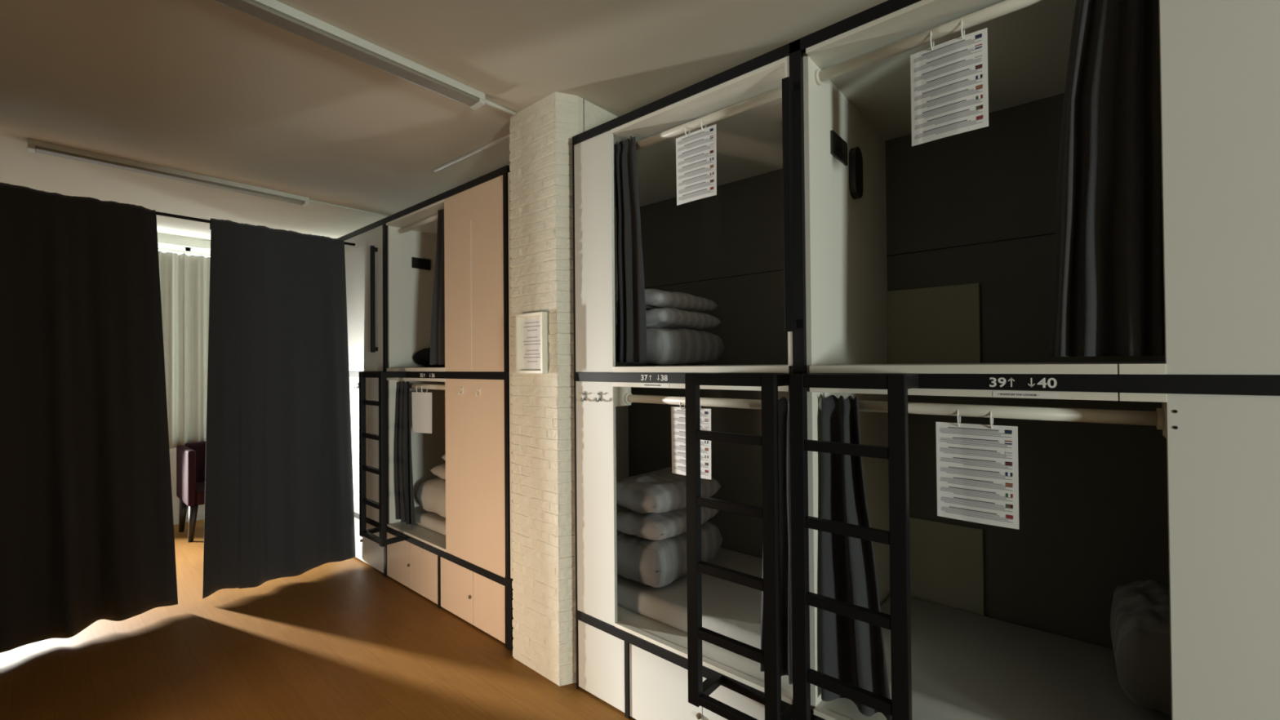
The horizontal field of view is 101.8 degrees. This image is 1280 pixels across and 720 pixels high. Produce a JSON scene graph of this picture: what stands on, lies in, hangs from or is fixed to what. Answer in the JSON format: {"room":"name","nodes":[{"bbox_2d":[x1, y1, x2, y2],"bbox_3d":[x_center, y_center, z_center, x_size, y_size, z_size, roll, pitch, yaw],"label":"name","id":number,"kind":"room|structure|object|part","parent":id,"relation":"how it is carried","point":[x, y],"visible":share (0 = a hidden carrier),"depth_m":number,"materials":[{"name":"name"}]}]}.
{"room":"dormitory","nodes":[
{"label":"dormitory","id":0,"kind":"room"},
{"bbox_2d":[157,232,210,517],"bbox_3d":[-4.356,0.203,5.989,0.160,2.980,4.360,-1,-1,41],"label":"wall","id":1,"kind":"structure","parent":0,"point":[162,238],"depth_m":5.36,"materials":[{"name":"paint"}]},
{"bbox_2d":[157,243,210,255],"bbox_3d":[-4.745,-0.184,5.442,0.170,2.010,1.240,-1,-1,41],"label":"window","id":2,"kind":"structure","parent":1,"relation":"in","point":[160,246],"depth_m":5.46,"materials":[{"name":"white glass"}]},
{"bbox_2d":[158,250,182,448],"bbox_3d":[-4.861,-0.102,5.104,0.078,1.981,0.579,-1,-1,41],"label":"window curtain","id":3,"kind":"object","parent":2,"relation":"hanging from","point":[171,264],"visible":0.3,"depth_m":5.25,"materials":[{"name":"grey fabric"}]},
{"bbox_2d":[182,253,210,444],"bbox_3d":[-4.451,-0.101,5.581,0.082,1.981,0.707,-1,-1,41],"label":"window curtain","id":4,"kind":"object","parent":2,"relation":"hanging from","point":[196,269],"visible":0.32,"depth_m":5.39,"materials":[{"name":"grey fabric"}]},
{"bbox_2d":[158,248,210,257],"bbox_3d":[-4.737,-1.122,5.423,0.030,0.025,1.360,-1,-1,41],"label":"track","id":5,"kind":"object","parent":1,"relation":"attached to","point":[159,249],"visible":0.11,"depth_m":5.40,"materials":[{"name":"white metal"}]},
{"bbox_2d":[173,512,204,524],"bbox_3d":[-4.278,1.657,5.920,0.012,0.070,4.360,-1,-1,41],"label":"baseboard","id":6,"kind":"structure","parent":1,"relation":"attached to","point":[199,516],"depth_m":5.41,"materials":[{"name":"paint"}]},
{"bbox_2d":[0,519,635,719],"bbox_3d":[-0.233,1.650,0.889,13.100,0.080,6.940,-1,-1,41],"label":"floor","id":7,"kind":"structure","parent":0,"point":[346,639],"depth_m":2.80,"materials":[{"name":"laminate"}]},
{"bbox_2d":[176,440,205,542],"bbox_3d":[-4.174,1.254,5.151,0.620,0.861,0.555,-1,-1,41],"label":"armchair","id":8,"kind":"object","parent":7,"relation":"on","point":[190,456],"visible":0.46,"depth_m":4.89,"materials":[{"name":"red fabric"}]},
{"bbox_3d":[-4.488,1.518,5.118,0.069,0.339,0.069,-1,-1,22],"label":"leg","id":9,"kind":"part","parent":8,"relation":"part of","materials":[{"name":"black wood"}]},
{"bbox_3d":[-4.340,1.093,4.967,0.590,0.510,0.060,-1,-1,41],"label":"armrest","id":10,"kind":"part","parent":8,"relation":"part of","materials":[{"name":"red fabric"}]},
{"bbox_3d":[-4.138,1.512,4.819,0.069,0.339,0.069,-1,-1,22],"label":"leg","id":11,"kind":"part","parent":8,"relation":"part of","materials":[{"name":"black wood"}]},
{"bbox_3d":[-4.367,1.089,5.316,0.115,0.525,0.433,-1,-1,41],"label":"backrest","id":12,"kind":"part","parent":8,"relation":"part of","materials":[{"name":"red fabric"}]},
{"bbox_3d":[-4.128,1.280,5.111,0.500,0.135,0.433,-1,-1,41],"label":"seat","id":13,"kind":"part","parent":8,"relation":"part of","materials":[{"name":"red fabric"}]},
{"bbox_2d":[338,219,383,573],"bbox_3d":[-2.480,0.297,5.041,2.120,2.742,1.016,-1,-1,41],"label":"bunk","id":14,"kind":"object","parent":7,"relation":"on","point":[364,263],"visible":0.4,"depth_m":4.20,"materials":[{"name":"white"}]},
{"bbox_3d":[-2.773,0.124,4.702,2.120,0.045,0.036,-1,-1,41],"label":"number rail","id":15,"kind":"part","parent":14,"relation":"part of","materials":[{"name":"white"}]},
{"bbox_3d":[-2.397,1.484,4.377,0.376,0.331,0.018,-1,-1,41],"label":"locker door","id":16,"kind":"part","parent":14,"relation":"part of","materials":[{"name":"white laminate"}]},
{"bbox_3d":[-2.783,-1.054,4.713,2.120,0.042,0.036,-1,-1,41],"label":"rail","id":17,"kind":"part","parent":14,"relation":"part of","materials":[{"name":"black metal"}]},
{"bbox_3d":[-2.780,-0.466,4.705,2.120,1.134,0.018,-1,-1,41],"label":"panel","id":18,"kind":"part","parent":14,"relation":"part of","materials":[{"name":"white laminate"}]},
{"bbox_3d":[-2.770,0.713,4.695,2.120,1.133,0.018,-1,-1,41],"label":"panel","id":19,"kind":"part","parent":14,"relation":"part of","materials":[{"name":"white laminate"}]},
{"bbox_3d":[-2.763,1.301,4.691,2.120,0.043,0.036,-1,-1,41],"label":"rail","id":20,"kind":"part","parent":14,"relation":"part of","materials":[{"name":"black metal"}]},
{"bbox_3d":[-2.105,1.479,4.126,0.386,0.331,0.018,-1,-1,41],"label":"locker door","id":21,"kind":"part","parent":14,"relation":"part of","materials":[{"name":"white laminate"}]},
{"bbox_2d":[382,164,513,651],"bbox_3d":[-1.044,0.273,3.823,1.645,2.742,0.999,-1,-1,41],"label":"bunk","id":22,"kind":"object","parent":7,"relation":"on","point":[467,571],"visible":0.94,"depth_m":3.29,"materials":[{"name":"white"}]},
{"bbox_2d":[359,371,406,546],"bbox_3d":[-1.882,0.692,3.799,0.385,1.214,0.176,-1,-1,41],"label":"ladder","id":23,"kind":"object","parent":22,"relation":"attached to","point":[381,540],"visible":1,"depth_m":3.69,"materials":[{"name":"black metal"}]},
{"bbox_3d":[-1.950,0.304,3.999,0.040,2.700,0.034,-1,-1,41],"label":"frame post","id":24,"kind":"part","parent":22,"relation":"part of","materials":[{"name":"black metal"}]},
{"bbox_3d":[-1.776,1.473,3.845,0.391,0.331,0.018,-1,-1,41],"label":"locker door","id":25,"kind":"part","parent":22,"relation":"part of","materials":[{"name":"white laminate"}]},
{"bbox_2d":[395,227,403,235],"bbox_3d":[-1.871,-1.002,4.048,0.012,0.054,0.054,-1,-1,41],"label":"socket","id":26,"kind":"object","parent":22,"relation":"attached to","point":[397,233],"depth_m":4.03,"materials":[{"name":"beige"}]},
{"bbox_2d":[394,381,415,527],"bbox_3d":[-1.759,0.691,3.907,0.284,1.061,0.059,-1,-1,41],"label":"curtain","id":27,"kind":"object","parent":22,"relation":"hanging from","point":[403,477],"visible":1,"depth_m":3.91,"materials":[{"name":"grey fabric"}]},
{"bbox_3d":[-1.623,0.110,4.340,0.018,2.312,0.932,-1,-1,41],"label":"panel","id":28,"kind":"part","parent":22,"relation":"part of","materials":[{"name":"white wood"}]},
{"bbox_2d":[414,260,420,266],"bbox_3d":[-1.776,-0.774,4.147,0.002,0.043,0.044,-1,-1,41],"label":"socket","id":29,"kind":"object","parent":22,"relation":"attached to","point":[417,263],"depth_m":4.15,"materials":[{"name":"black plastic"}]},
{"bbox_3d":[-1.051,-1.047,3.860,1.540,0.017,0.920,-1,-1,41],"label":"roof panel","id":30,"kind":"part","parent":22,"relation":"part of","materials":[{"name":"white wood"}]},
{"bbox_2d":[407,367,432,368],"bbox_3d":[-1.020,0.080,3.877,1.490,0.060,0.800,-1,-1,41],"label":"mattress","id":31,"kind":"object","parent":22,"relation":"on","point":[407,367],"visible":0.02,"depth_m":3.92,"materials":[{"name":"fabric"}]},
{"bbox_2d":[413,347,444,367],"bbox_3d":[-1.554,-0.021,4.038,0.400,0.162,0.260,-1,-1,41],"label":"cushion","id":32,"kind":"object","parent":31,"relation":"on","point":[422,357],"visible":0.37,"depth_m":3.96,"materials":[{"name":"black fabric"}]},
{"bbox_3d":[-1.758,-0.774,4.178,0.010,0.085,0.155,-1,-1,41],"label":"socket plate","id":33,"kind":"part","parent":22,"relation":"part of","materials":[{"name":"black plastic"}]},
{"bbox_2d":[411,386,431,433],"bbox_3d":[-1.601,0.355,3.814,0.206,0.358,0.049,-1,-1,39],"label":"notice","id":34,"kind":"object","parent":22,"relation":"hanging from","point":[421,402],"visible":0.92,"depth_m":3.81,"materials":[{"name":"white paper"}]},
{"bbox_3d":[-1.481,1.469,3.592,0.379,0.331,0.018,-1,-1,41],"label":"locker door","id":35,"kind":"part","parent":22,"relation":"part of","materials":[{"name":"brown wood"}]},
{"bbox_2d":[423,261,428,266],"bbox_3d":[-1.730,-0.774,4.201,0.002,0.043,0.044,-1,-1,41],"label":"socket","id":36,"kind":"object","parent":22,"relation":"attached to","point":[425,263],"depth_m":4.20,"materials":[{"name":"black plastic"}]},
{"bbox_2d":[414,506,445,535],"bbox_3d":[-1.010,1.197,3.866,1.490,0.085,0.800,-1,-1,41],"label":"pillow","id":37,"kind":"object","parent":22,"relation":"on","point":[433,521],"visible":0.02,"depth_m":3.82,"materials":[{"name":"fabric"}]},
{"bbox_2d":[414,477,445,517],"bbox_3d":[-1.289,1.032,4.019,0.680,0.276,0.660,-1,-1,41],"label":"duvet","id":38,"kind":"object","parent":37,"relation":"on","point":[430,495],"visible":0.13,"depth_m":3.82,"materials":[{"name":"fabric"}]},
{"bbox_2d":[430,462,445,479],"bbox_3d":[-1.232,0.844,3.997,0.560,0.135,0.560,-1,-1,41],"label":"pillow","id":39,"kind":"object","parent":38,"relation":"on","point":[439,470],"visible":0.06,"depth_m":3.88,"materials":[{"name":"fabric"}]},
{"bbox_2d":[429,208,444,364],"bbox_3d":[-1.336,-0.507,3.545,0.309,1.079,0.056,-1,-1,41],"label":"curtain","id":40,"kind":"object","parent":22,"relation":"hanging from","point":[437,318],"visible":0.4,"depth_m":3.60,"materials":[{"name":"grey fabric"}]},
{"bbox_3d":[-1.341,1.277,3.474,1.625,0.043,0.036,-1,-1,41],"label":"rail","id":41,"kind":"part","parent":22,"relation":"part of","materials":[{"name":"black"}]},
{"bbox_3d":[-1.361,-1.077,3.495,1.625,0.042,0.036,-1,-1,41],"label":"rail","id":42,"kind":"part","parent":22,"relation":"part of","materials":[{"name":"black metal"}]},
{"bbox_3d":[-1.351,0.100,3.485,1.625,0.045,0.036,-1,-1,41],"label":"number rail","id":43,"kind":"part","parent":22,"relation":"part of","materials":[{"name":"black metal"}]},
{"bbox_3d":[-1.168,1.463,3.324,0.389,0.331,0.018,-1,-1,41],"label":"locker door","id":44,"kind":"part","parent":22,"relation":"part of","materials":[{"name":"brown wood"}]},
{"bbox_3d":[-1.026,-0.495,3.204,0.662,1.134,0.018,-1,-1,41],"label":"panel","id":45,"kind":"part","parent":22,"relation":"part of","materials":[{"name":"brown wood"}]},
{"bbox_3d":[-1.016,0.684,3.193,0.662,1.133,0.018,-1,-1,41],"label":"panel","id":46,"kind":"part","parent":22,"relation":"part of","materials":[{"name":"brown wood"}]},
{"bbox_3d":[-0.888,1.459,3.084,0.341,0.331,0.018,-1,-1,41],"label":"locker door","id":47,"kind":"part","parent":22,"relation":"part of","materials":[{"name":"brown wood"}]},
{"bbox_3d":[-0.754,0.090,2.975,0.035,2.312,0.034,-1,-1,41],"label":"frame post","id":48,"kind":"part","parent":22,"relation":"part of","materials":[{"name":"black metal"}]},
{"bbox_3d":[-0.732,1.434,2.951,0.065,0.400,0.038,-1,-1,41],"label":"frame post","id":49,"kind":"part","parent":22,"relation":"part of","materials":[{"name":"black metal"}]},
{"bbox_2d":[572,38,810,719],"bbox_3d":[0.232,0.252,2.719,1.700,2.742,1.016,-1,-1,41],"label":"bunk","id":50,"kind":"object","parent":7,"relation":"on","point":[740,248],"visible":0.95,"depth_m":2.51,"materials":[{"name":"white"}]},
{"bbox_3d":[-0.317,0.277,2.592,0.008,2.700,0.022,-1,-1,41],"label":"panel trim","id":51,"kind":"part","parent":50,"relation":"part of","materials":[{"name":"black"}]},
{"bbox_3d":[-0.222,-0.508,2.515,0.255,1.134,0.018,-1,-1,41],"label":"panel","id":52,"kind":"part","parent":50,"relation":"part of","materials":[{"name":"white laminate"}]},
{"bbox_3d":[-0.212,0.671,2.504,0.255,1.133,0.018,-1,-1,41],"label":"panel","id":53,"kind":"part","parent":50,"relation":"part of","materials":[{"name":"white laminate"}]},
{"bbox_3d":[-0.181,1.447,2.479,0.312,0.331,0.018,-1,-1,41],"label":"locker door","id":54,"kind":"part","parent":50,"relation":"part of","materials":[{"name":"white laminate"}]},
{"bbox_3d":[-0.360,0.090,3.325,0.018,2.312,0.830,-1,-1,41],"label":"panel","id":55,"kind":"part","parent":50,"relation":"part of","materials":[{"name":"white wood"}]},
{"bbox_2d":[623,392,631,404],"bbox_3d":[-0.054,0.183,2.490,0.012,0.054,0.054,-1,-1,41],"label":"curtain rod bracket","id":56,"kind":"object","parent":50,"relation":"attached to","point":[626,395],"depth_m":2.47,"materials":[{"name":"beige plastic"}]},
{"bbox_2d":[613,136,646,362],"bbox_3d":[-0.055,-0.518,2.455,0.196,1.059,0.058,-1,-1,41],"label":"curtain","id":57,"kind":"object","parent":50,"relation":"hanging from","point":[631,333],"visible":1,"depth_m":2.44,"materials":[{"name":"grey fabric"}]},
{"bbox_3d":[0.107,1.442,2.232,0.391,0.331,0.018,-1,-1,41],"label":"locker door","id":58,"kind":"part","parent":50,"relation":"part of","materials":[{"name":"white laminate"}]},
{"bbox_3d":[0.133,0.076,2.214,1.188,0.045,0.036,-1,-1,41],"label":"number rail","id":59,"kind":"part","parent":50,"relation":"part of","materials":[{"name":"black"}]},
{"bbox_3d":[0.143,1.253,2.203,1.188,0.043,0.036,-1,-1,41],"label":"rail","id":60,"kind":"part","parent":50,"relation":"part of","materials":[{"name":"black metal"}]},
{"bbox_3d":[0.123,-1.101,2.225,1.188,0.042,0.036,-1,-1,41],"label":"rail","id":61,"kind":"part","parent":50,"relation":"part of","materials":[{"name":"black"}]},
{"bbox_2d":[617,547,762,648],"bbox_3d":[0.462,1.163,2.605,1.088,0.105,0.800,-1,-1,41],"label":"mattress","id":62,"kind":"object","parent":50,"relation":"on","point":[732,610],"visible":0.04,"depth_m":2.43,"materials":[{"name":"white fabric"}]},
{"bbox_2d":[617,520,722,587],"bbox_3d":[0.138,1.000,2.772,0.370,0.248,0.620,-1,-1,41],"label":"duvet","id":63,"kind":"object","parent":62,"relation":"on","point":[657,563],"visible":0.52,"depth_m":2.54,"materials":[{"name":"fabric"}]},
{"bbox_2d":[616,506,719,540],"bbox_3d":[0.136,0.825,2.773,0.389,0.142,0.602,-1,-1,41],"label":"pillow","id":64,"kind":"object","parent":63,"relation":"on","point":[650,526],"visible":0.55,"depth_m":2.55,"materials":[{"name":"fabric"}]},
{"bbox_2d":[616,466,720,513],"bbox_3d":[0.134,0.693,2.789,0.366,0.179,0.601,-1,-1,41],"label":"pillow","id":65,"kind":"object","parent":64,"relation":"on","point":[661,491],"visible":0.81,"depth_m":2.60,"materials":[{"name":"fabric"}]},
{"bbox_2d":[671,402,711,479],"bbox_3d":[0.220,0.332,2.255,0.210,0.343,0.038,-1,-1,41],"label":"notice","id":66,"kind":"object","parent":50,"relation":"hanging from","point":[677,415],"visible":0.51,"depth_m":2.28,"materials":[{"name":"white paper"}]},
{"bbox_2d":[675,120,716,205],"bbox_3d":[0.240,-0.861,2.240,0.210,0.347,0.040,-1,-1,41],"label":"notice","id":67,"kind":"object","parent":50,"relation":"hanging from","point":[695,151],"visible":0.95,"depth_m":2.23,"materials":[{"name":"white paper"}]},
{"bbox_3d":[0.224,-1.068,2.768,1.658,0.017,0.920,-1,-1,41],"label":"roof panel","id":68,"kind":"part","parent":50,"relation":"part of","materials":[{"name":"white wood"}]},
{"bbox_2d":[615,364,787,366],"bbox_3d":[0.453,0.055,2.615,1.088,0.060,0.800,-1,-1,41],"label":"mattress","id":69,"kind":"object","parent":50,"relation":"on","point":[786,364],"visible":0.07,"depth_m":2.31,"materials":[{"name":"white fabric"}]},
{"bbox_2d":[615,327,724,365],"bbox_3d":[0.154,-0.067,2.812,0.370,0.207,0.620,-1,-1,41],"label":"duvet","id":70,"kind":"object","parent":69,"relation":"on","point":[681,346],"visible":0.78,"depth_m":2.63,"materials":[{"name":"fabric"}]},
{"bbox_2d":[614,306,720,330],"bbox_3d":[0.149,-0.213,2.817,0.360,0.123,0.580,-1,-1,41],"label":"pillow","id":71,"kind":"object","parent":70,"relation":"on","point":[667,317],"visible":0.54,"depth_m":2.63,"materials":[{"name":"fabric"}]},
{"bbox_2d":[614,288,717,312],"bbox_3d":[0.141,-0.312,2.824,0.339,0.123,0.580,-1,-1,41],"label":"pillow","id":72,"kind":"object","parent":71,"relation":"on","point":[654,298],"visible":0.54,"depth_m":2.65,"materials":[{"name":"fabric"}]},
{"bbox_3d":[0.540,0.274,3.112,1.658,2.700,0.018,-1,-1,41],"label":"panel","id":73,"kind":"part","parent":50,"relation":"part of","materials":[{"name":"black wood"}]},
{"bbox_2d":[684,373,793,719],"bbox_3d":[0.364,0.655,1.876,0.356,1.214,0.176,-1,-1,41],"label":"ladder","id":74,"kind":"object","parent":50,"relation":"attached to","point":[699,691],"visible":0.97,"depth_m":1.80,"materials":[{"name":"black metal"}]},
{"bbox_3d":[0.410,1.437,1.973,0.399,0.331,0.018,-1,-1,41],"label":"locker door","id":75,"kind":"part","parent":50,"relation":"part of","materials":[{"name":"white laminate"}]},
{"bbox_2d":[760,396,792,684],"bbox_3d":[0.513,0.661,1.962,0.159,1.046,0.056,-1,-1,41],"label":"curtain","id":76,"kind":"object","parent":50,"relation":"hanging from","point":[784,426],"visible":0.28,"depth_m":1.95,"materials":[{"name":"grey fabric"}]},
{"bbox_3d":[0.570,0.242,1.840,0.042,2.741,0.036,-1,-1,41],"label":"frame post","id":77,"kind":"part","parent":50,"relation":"part of","materials":[{"name":"black metal"}]},
{"bbox_2d":[800,0,1279,719],"bbox_3d":[1.671,0.229,1.510,2.060,2.742,0.980,-1,-1,41],"label":"bunk","id":78,"kind":"object","parent":7,"relation":"on","point":[943,250],"visible":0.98,"depth_m":1.85,"materials":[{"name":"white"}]},
{"bbox_3d":[1.377,1.232,1.147,2.060,0.043,0.036,-1,-1,41],"label":"rail","id":79,"kind":"part","parent":78,"relation":"part of","materials":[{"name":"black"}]},
{"bbox_2d":[814,68,822,85],"bbox_3d":[0.650,-1.028,1.889,0.012,0.054,0.054,-1,-1,41],"label":"socket","id":80,"kind":"object","parent":78,"relation":"attached to","point":[818,72],"depth_m":1.87,"materials":[{"name":"beige plastic"}]},
{"bbox_2d":[817,396,826,411],"bbox_3d":[0.660,0.160,1.878,0.012,0.054,0.054,-1,-1,41],"label":"socket","id":81,"kind":"object","parent":78,"relation":"attached to","point":[820,403],"depth_m":1.86,"materials":[{"name":"beige plastic"}]},
{"bbox_2d":[835,138,839,151],"bbox_3d":[0.763,-0.831,2.009,0.002,0.043,0.044,-1,-1,41],"label":"socket","id":82,"kind":"object","parent":78,"relation":"attached to","point":[837,140],"depth_m":2.01,"materials":[{"name":"black plastic"}]},
{"bbox_3d":[0.783,-0.831,2.042,0.010,0.090,0.165,-1,-1,41],"label":"socket plate","id":83,"kind":"part","parent":78,"relation":"part of","materials":[{"name":"black plastic"}]},
{"bbox_2d":[842,145,846,156],"bbox_3d":[0.812,-0.831,2.066,0.002,0.043,0.044,-1,-1,41],"label":"socket","id":84,"kind":"object","parent":78,"relation":"attached to","point":[844,147],"depth_m":2.06,"materials":[{"name":"black plastic"}]},
{"bbox_3d":[0.898,0.069,2.180,0.018,2.312,0.932,-1,-1,41],"label":"panel","id":85,"kind":"part","parent":78,"relation":"part of","materials":[{"name":"white wood"}]},
{"bbox_2d":[789,373,918,719],"bbox_3d":[0.668,0.650,1.615,0.340,1.214,0.176,-1,-1,41],"label":"ladder","id":86,"kind":"object","parent":78,"relation":"attached to","point":[899,622],"visible":1,"depth_m":1.53,"materials":[{"name":"black metal"}]},
{"bbox_2d":[848,146,862,199],"bbox_3d":[0.900,-0.778,2.165,0.026,0.210,0.096,-1,-1,41],"label":"reading lamp","id":87,"kind":"object","parent":78,"relation":"attached to","point":[855,158],"depth_m":2.14,"materials":[{"name":"black plastic"}]},
{"bbox_2d":[820,395,892,719],"bbox_3d":[0.736,0.651,1.771,0.232,1.058,0.067,-1,-1,36],"label":"curtain","id":88,"kind":"object","parent":78,"relation":"hanging from","point":[853,651],"visible":0.81,"depth_m":1.79,"materials":[{"name":"grey fabric"}]},
{"bbox_3d":[1.357,-1.122,1.169,2.060,0.042,0.036,-1,-1,41],"label":"rail","id":89,"kind":"part","parent":78,"relation":"part of","materials":[{"name":"black"}]},
{"bbox_3d":[1.652,-1.091,1.544,2.020,0.017,0.920,-1,-1,41],"label":"roof panel","id":90,"kind":"part","parent":78,"relation":"part of","materials":[{"name":"white wood"}]},
{"bbox_2d":[910,19,988,146],"bbox_3d":[0.961,-0.874,1.623,0.210,0.355,0.045,-1,-1,41],"label":"notice","id":91,"kind":"object","parent":78,"relation":"hanging from","point":[949,86],"visible":0.96,"depth_m":1.61,"materials":[{"name":"white paper"}]},
{"bbox_2d":[935,408,1019,529],"bbox_3d":[1.016,0.313,1.573,0.210,0.355,0.045,-1,-1,41],"label":"notice","id":92,"kind":"object","parent":78,"relation":"hanging from","point":[977,472],"visible":0.94,"depth_m":1.56,"materials":[{"name":"white paper"}]},
{"bbox_2d":[832,361,1164,373],"bbox_3d":[1.683,0.035,1.562,1.964,0.060,0.800,-1,-1,41],"label":"mattress","id":93,"kind":"object","parent":78,"relation":"on","point":[1120,362],"visible":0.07,"depth_m":1.61,"materials":[{"name":"white fabric"}]},
{"bbox_2d":[880,595,1171,719],"bbox_3d":[1.693,1.143,1.552,1.964,0.105,0.800,-1,-1,41],"label":"mattress","id":94,"kind":"object","parent":78,"relation":"on","point":[966,665],"visible":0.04,"depth_m":1.82,"materials":[{"name":"white fabric"}]},
{"bbox_2d":[1110,579,1171,717],"bbox_3d":[1.709,0.924,1.663,0.300,0.360,0.500,-1,-1,41],"label":"pillow","id":95,"kind":"object","parent":94,"relation":"on","point":[1140,615],"visible":0.56,"depth_m":1.56,"materials":[{"name":"fabric"}]},
{"bbox_3d":[1.969,0.251,1.888,2.020,2.700,0.018,-1,-1,41],"label":"panel","id":96,"kind":"part","parent":78,"relation":"part of","materials":[{"name":"black wood"}]},
{"bbox_3d":[1.367,0.056,1.158,2.060,0.045,0.036,-1,-1,41],"label":"number rail","id":97,"kind":"part","parent":78,"relation":"part of","materials":[{"name":"black metal"}]},
{"bbox_2d":[1048,0,1164,356],"bbox_3d":[1.219,-0.542,1.355,0.257,1.064,0.078,-1,-1,41],"label":"curtain","id":98,"kind":"object","parent":78,"relation":"hanging from","point":[1108,285],"visible":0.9,"depth_m":1.36,"materials":[{"name":"grey fabric"}]},
{"bbox_2d":[1155,408,1164,429],"bbox_3d":[1.317,0.149,1.316,0.012,0.054,0.054,-1,-1,41],"label":"socket","id":99,"kind":"object","parent":78,"relation":"attached to","point":[1160,412],"depth_m":1.30,"materials":[{"name":"beige"}]},
{"bbox_3d":[1.683,-0.539,0.884,1.128,1.134,0.018,-1,-1,41],"label":"panel","id":100,"kind":"part","parent":78,"relation":"part of","materials":[{"name":"white laminate"}]},
{"bbox_3d":[1.693,0.639,0.873,1.128,1.133,0.018,-1,-1,41],"label":"panel","id":101,"kind":"part","parent":78,"relation":"part of","materials":[{"name":"white laminate"}]},
{"bbox_2d":[0,0,888,239],"bbox_3d":[-0.259,-1.419,0.918,13.100,0.100,6.940,-1,-1,41],"label":"ceiling","id":102,"kind":"structure","parent":0,"point":[211,88],"depth_m":2.53,"materials":[{"name":"paint"}]},
{"bbox_2d":[27,137,309,206],"bbox_3d":[-3.197,-1.291,3.684,0.095,0.056,1.480,-1,-1,41],"label":"ceiling light","id":103,"kind":"object","parent":102,"relation":"attached to","point":[33,145],"visible":1,"depth_m":3.54,"materials":[{"name":"grey metal"}]},
{"bbox_2d":[213,0,484,110],"bbox_3d":[-1.315,-1.322,2.079,0.093,0.056,1.530,-1,-1,41],"label":"ceiling light","id":104,"kind":"object","parent":102,"relation":"attached to","point":[274,12],"visible":1,"depth_m":2.17,"materials":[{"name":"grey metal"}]},
{"bbox_2d":[309,199,389,217],"bbox_3d":[-2.422,-1.307,4.586,0.018,0.018,0.900,-1,-1,41],"label":"conduit","id":105,"kind":"object","parent":102,"relation":"attached to","point":[310,200],"visible":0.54,"depth_m":4.47,"materials":[{"name":"grey metal"}]},
{"bbox_2d":[432,133,510,172],"bbox_3d":[-1.036,-1.327,3.298,1.021,0.024,0.029,-1,-1,39],"label":"conduit","id":106,"kind":"object","parent":102,"relation":"attached to","point":[506,136],"visible":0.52,"depth_m":3.31,"materials":[{"name":"grey metal"}]},
{"bbox_2d":[484,98,515,115],"bbox_3d":[-0.749,-1.336,2.742,0.020,0.020,0.214,-1,-1,41],"label":"conduit","id":107,"kind":"object","parent":102,"relation":"attached to","point":[490,103],"visible":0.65,"depth_m":2.74,"materials":[{"name":"grey metal"}]},
{"bbox_2d":[509,91,617,686],"bbox_3d":[-0.331,0.141,2.957,0.455,2.981,0.652,-1,-1,41],"label":"brick pillar","id":108,"kind":"structure","parent":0,"point":[541,212],"depth_m":2.67,"materials":[{"name":"white brick"}]},
{"bbox_2d":[515,311,547,373],"bbox_3d":[-0.567,-0.087,2.708,0.226,0.313,0.033,-1,-1,41],"label":"picture frame","id":109,"kind":"object","parent":108,"relation":"attached to","point":[531,328],"visible":1,"depth_m":2.71,"materials":[{"name":"beige paper"}]},
{"bbox_3d":[-1.576,0.117,-0.650,12.700,2.980,2.850,-1,-1,41],"label":"wall","id":110,"kind":"structure","parent":0,"visible":0},
{"bbox_2d":[151,210,357,248],"bbox_3d":[-3.094,-0.963,3.502,0.052,0.051,2.220,-1,-1,41],"label":"curtain rod","id":111,"kind":"object","parent":110,"relation":"attached to","point":[354,244],"visible":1,"depth_m":3.53,"materials":[{"name":"black metal"}]},
{"bbox_2d":[0,182,177,653],"bbox_3d":[-3.430,0.317,3.059,0.104,2.628,1.072,-1,-1,41],"label":"curtain","id":112,"kind":"object","parent":111,"relation":"hanging from","point":[86,523],"visible":1,"depth_m":3.13,"materials":[{"name":"grey fabric"}]},
{"bbox_2d":[202,217,355,598],"bbox_3d":[-2.675,0.317,3.922,0.119,2.626,0.977,-1,-1,41],"label":"curtain","id":113,"kind":"object","parent":111,"relation":"hanging from","point":[279,485],"visible":1,"depth_m":3.88,"materials":[{"name":"grey fabric"}]}
]}

